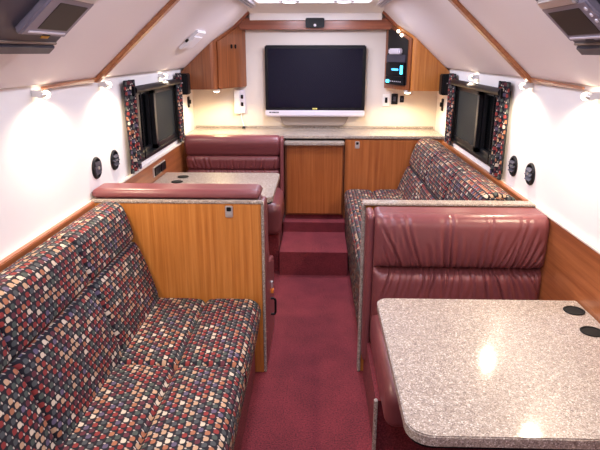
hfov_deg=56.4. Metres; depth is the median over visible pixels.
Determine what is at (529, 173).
air vent
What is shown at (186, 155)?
base cabinet
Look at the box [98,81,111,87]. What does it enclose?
wall lamp
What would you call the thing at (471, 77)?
wall lamp
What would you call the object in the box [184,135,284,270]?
bench
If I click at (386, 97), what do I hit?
wall switch
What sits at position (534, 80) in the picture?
trim
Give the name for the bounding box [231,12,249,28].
trim
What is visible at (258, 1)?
light panel
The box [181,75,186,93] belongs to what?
grille
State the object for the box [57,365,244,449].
seat cushion
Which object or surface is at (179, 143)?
trim
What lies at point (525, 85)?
wall lamp
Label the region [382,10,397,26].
trim
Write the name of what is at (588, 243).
trim
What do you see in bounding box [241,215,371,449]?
floor
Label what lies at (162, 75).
wall lamp
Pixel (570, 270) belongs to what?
wall panel
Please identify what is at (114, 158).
air vent
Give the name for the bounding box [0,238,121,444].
cushion
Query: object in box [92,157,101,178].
air vent
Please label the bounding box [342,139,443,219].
base cabinet
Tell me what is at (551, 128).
wall
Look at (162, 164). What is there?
socket
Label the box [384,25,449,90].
upper cabinet
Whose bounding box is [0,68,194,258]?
wall
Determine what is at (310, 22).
sensor
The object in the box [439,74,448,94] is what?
speaker
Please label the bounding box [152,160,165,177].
outlet
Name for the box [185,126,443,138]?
countertop
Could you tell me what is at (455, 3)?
trim
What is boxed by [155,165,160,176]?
socket
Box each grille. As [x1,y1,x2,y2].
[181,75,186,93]
[442,75,448,93]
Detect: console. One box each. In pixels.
[0,0,60,53]
[536,0,599,54]
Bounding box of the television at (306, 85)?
[265,45,365,125]
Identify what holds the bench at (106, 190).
on the floor
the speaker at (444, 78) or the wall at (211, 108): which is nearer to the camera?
the speaker at (444, 78)
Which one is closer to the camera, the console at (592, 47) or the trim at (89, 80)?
the console at (592, 47)
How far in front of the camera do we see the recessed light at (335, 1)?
4.34 m
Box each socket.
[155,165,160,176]
[160,161,165,171]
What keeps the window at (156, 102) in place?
in the wall at (49, 146)
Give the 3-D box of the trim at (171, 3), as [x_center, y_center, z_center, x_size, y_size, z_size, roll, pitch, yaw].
[-0.794,-1.000,2.881,0.582,0.520,0.065,1,17,2]
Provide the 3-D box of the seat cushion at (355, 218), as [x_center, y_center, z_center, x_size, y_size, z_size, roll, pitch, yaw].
[0.672,0.233,4.080,0.616,0.521,0.638,1,17,2]
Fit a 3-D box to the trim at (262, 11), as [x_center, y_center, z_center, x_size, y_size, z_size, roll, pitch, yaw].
[0.135,-1.879,4.861,1.190,0.170,0.600,1,17,2]
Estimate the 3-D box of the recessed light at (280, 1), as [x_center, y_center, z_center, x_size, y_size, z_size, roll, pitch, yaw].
[-0.085,-1.756,4.403,0.170,0.018,0.170,1,17,2]
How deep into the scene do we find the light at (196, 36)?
3.99 m
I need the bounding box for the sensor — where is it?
[305,18,323,27]
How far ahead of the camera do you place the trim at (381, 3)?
4.43 m
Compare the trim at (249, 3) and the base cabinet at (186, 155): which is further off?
the base cabinet at (186, 155)
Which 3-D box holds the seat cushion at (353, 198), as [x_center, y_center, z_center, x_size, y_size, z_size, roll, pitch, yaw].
[0.694,0.027,4.749,0.616,0.521,0.758,1,17,2]
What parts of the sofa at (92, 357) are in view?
wood rail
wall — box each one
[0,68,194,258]
[192,13,437,129]
[435,68,599,247]
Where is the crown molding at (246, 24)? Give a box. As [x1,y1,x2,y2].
[238,18,392,29]
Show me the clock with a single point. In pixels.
(392, 50)
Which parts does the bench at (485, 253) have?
seat, backrest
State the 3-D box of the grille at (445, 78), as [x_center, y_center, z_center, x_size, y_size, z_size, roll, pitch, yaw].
[1.248,-1.191,4.757,0.064,0.155,0.007,1,17,2]
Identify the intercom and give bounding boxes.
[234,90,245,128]
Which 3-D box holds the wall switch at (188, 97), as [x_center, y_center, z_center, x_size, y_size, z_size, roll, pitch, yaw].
[-1.028,-1.145,5.211,0.027,0.100,0.055,1,17,2]
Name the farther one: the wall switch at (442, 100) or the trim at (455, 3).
the wall switch at (442, 100)
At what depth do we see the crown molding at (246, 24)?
5.09 m
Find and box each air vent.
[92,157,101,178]
[110,150,119,169]
[508,156,517,175]
[524,163,534,184]
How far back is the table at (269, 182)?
4.15 m
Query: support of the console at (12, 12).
attached to the ceiling
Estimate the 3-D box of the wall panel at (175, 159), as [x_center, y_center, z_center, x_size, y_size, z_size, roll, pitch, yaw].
[-1.132,0.573,2.411,0.016,0.985,6.800,1,17,2]
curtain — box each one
[123,80,141,173]
[175,73,184,141]
[444,73,455,144]
[489,81,510,179]
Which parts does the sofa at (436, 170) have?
wood rail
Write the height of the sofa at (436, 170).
1.040 m
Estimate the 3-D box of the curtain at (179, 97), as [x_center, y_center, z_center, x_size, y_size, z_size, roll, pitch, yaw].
[-1.029,-1.004,4.793,0.030,0.573,0.145,1,17,2]
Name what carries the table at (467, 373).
on the floor
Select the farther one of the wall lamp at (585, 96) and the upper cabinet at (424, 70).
the upper cabinet at (424, 70)
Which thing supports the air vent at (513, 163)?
in the wall at (551, 128)
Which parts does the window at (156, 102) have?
blind cord, pane, sash, frame, sash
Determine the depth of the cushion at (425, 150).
4.53 m
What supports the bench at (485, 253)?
on the floor
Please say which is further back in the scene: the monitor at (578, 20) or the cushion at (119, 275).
the cushion at (119, 275)
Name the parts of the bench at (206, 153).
backrest, seat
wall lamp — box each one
[31,90,50,97]
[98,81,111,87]
[158,73,166,77]
[469,75,478,79]
[519,82,533,88]
[581,92,599,100]
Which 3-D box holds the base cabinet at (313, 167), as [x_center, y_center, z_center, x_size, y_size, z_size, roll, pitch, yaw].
[0.133,-0.463,5.250,0.526,0.713,0.590,1,17,2]
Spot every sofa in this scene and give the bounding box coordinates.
[0,201,260,449]
[344,138,528,327]
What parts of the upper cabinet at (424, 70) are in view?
frame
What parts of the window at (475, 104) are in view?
sash, sash, pane, blind cord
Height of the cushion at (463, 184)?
0.526 m
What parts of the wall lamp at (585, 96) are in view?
bulb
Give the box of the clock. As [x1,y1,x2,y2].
[388,48,402,53]
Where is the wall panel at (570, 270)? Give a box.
[533,207,599,322]
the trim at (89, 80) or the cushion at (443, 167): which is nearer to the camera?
the trim at (89, 80)
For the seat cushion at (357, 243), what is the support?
on the sofa at (436, 170)
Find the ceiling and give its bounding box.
[0,0,599,88]
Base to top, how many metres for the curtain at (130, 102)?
0.573 m
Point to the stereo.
(397, 70)
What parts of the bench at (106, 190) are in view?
backrest, panel, pull handle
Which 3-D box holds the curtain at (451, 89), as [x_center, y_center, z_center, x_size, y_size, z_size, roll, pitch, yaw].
[1.260,-0.971,4.685,0.030,0.573,0.200,1,17,2]
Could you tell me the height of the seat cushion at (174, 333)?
0.261 m
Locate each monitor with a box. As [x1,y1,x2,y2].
[15,0,97,36]
[537,0,599,40]
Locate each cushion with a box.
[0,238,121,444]
[0,331,58,449]
[47,201,158,350]
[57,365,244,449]
[118,298,260,406]
[344,189,402,270]
[349,212,361,305]
[354,239,360,327]
[397,138,456,199]
[416,153,480,199]
[444,170,515,200]
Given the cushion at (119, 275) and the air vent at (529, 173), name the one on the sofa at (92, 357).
the cushion at (119, 275)
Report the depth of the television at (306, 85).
5.25 m
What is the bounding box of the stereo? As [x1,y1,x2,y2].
[385,55,406,85]
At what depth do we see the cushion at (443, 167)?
3.88 m
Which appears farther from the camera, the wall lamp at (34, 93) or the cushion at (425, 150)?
the cushion at (425, 150)
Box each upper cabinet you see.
[180,25,246,89]
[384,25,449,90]
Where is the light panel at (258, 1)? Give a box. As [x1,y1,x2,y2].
[255,0,370,2]
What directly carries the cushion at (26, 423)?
on the sofa at (92, 357)
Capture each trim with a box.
[0,141,183,259]
[41,77,96,88]
[94,0,179,82]
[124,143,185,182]
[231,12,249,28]
[238,0,255,8]
[247,1,384,19]
[376,0,391,7]
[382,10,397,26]
[448,0,531,82]
[451,145,599,254]
[530,77,584,89]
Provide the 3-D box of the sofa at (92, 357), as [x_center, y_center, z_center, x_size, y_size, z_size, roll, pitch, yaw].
[-0.694,0.716,1.897,0.891,1.015,2.439,1,17,2]
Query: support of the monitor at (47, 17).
on the console at (12, 12)
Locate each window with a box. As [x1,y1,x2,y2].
[131,78,180,161]
[450,79,510,173]
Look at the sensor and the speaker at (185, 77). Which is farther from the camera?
the sensor
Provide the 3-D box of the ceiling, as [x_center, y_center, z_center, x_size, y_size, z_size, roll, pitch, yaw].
[0.035,-0.755,1.964,2.346,0.539,6.798,1,17,2]
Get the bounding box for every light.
[179,30,205,49]
[278,0,299,2]
[333,0,354,2]
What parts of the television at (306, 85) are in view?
mount plate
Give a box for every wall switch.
[187,96,190,107]
[382,94,389,105]
[391,94,397,103]
[440,99,443,110]
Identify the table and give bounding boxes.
[153,172,279,203]
[377,298,599,449]
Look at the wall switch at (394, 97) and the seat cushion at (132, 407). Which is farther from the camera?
the wall switch at (394, 97)
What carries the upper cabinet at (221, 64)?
attached to the ceiling
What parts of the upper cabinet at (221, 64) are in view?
door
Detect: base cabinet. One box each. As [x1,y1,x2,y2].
[185,138,285,214]
[284,138,344,217]
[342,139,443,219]
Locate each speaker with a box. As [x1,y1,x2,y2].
[181,73,190,94]
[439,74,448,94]
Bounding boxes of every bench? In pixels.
[92,183,276,362]
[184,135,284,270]
[361,207,549,449]
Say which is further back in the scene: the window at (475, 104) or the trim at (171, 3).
the window at (475, 104)

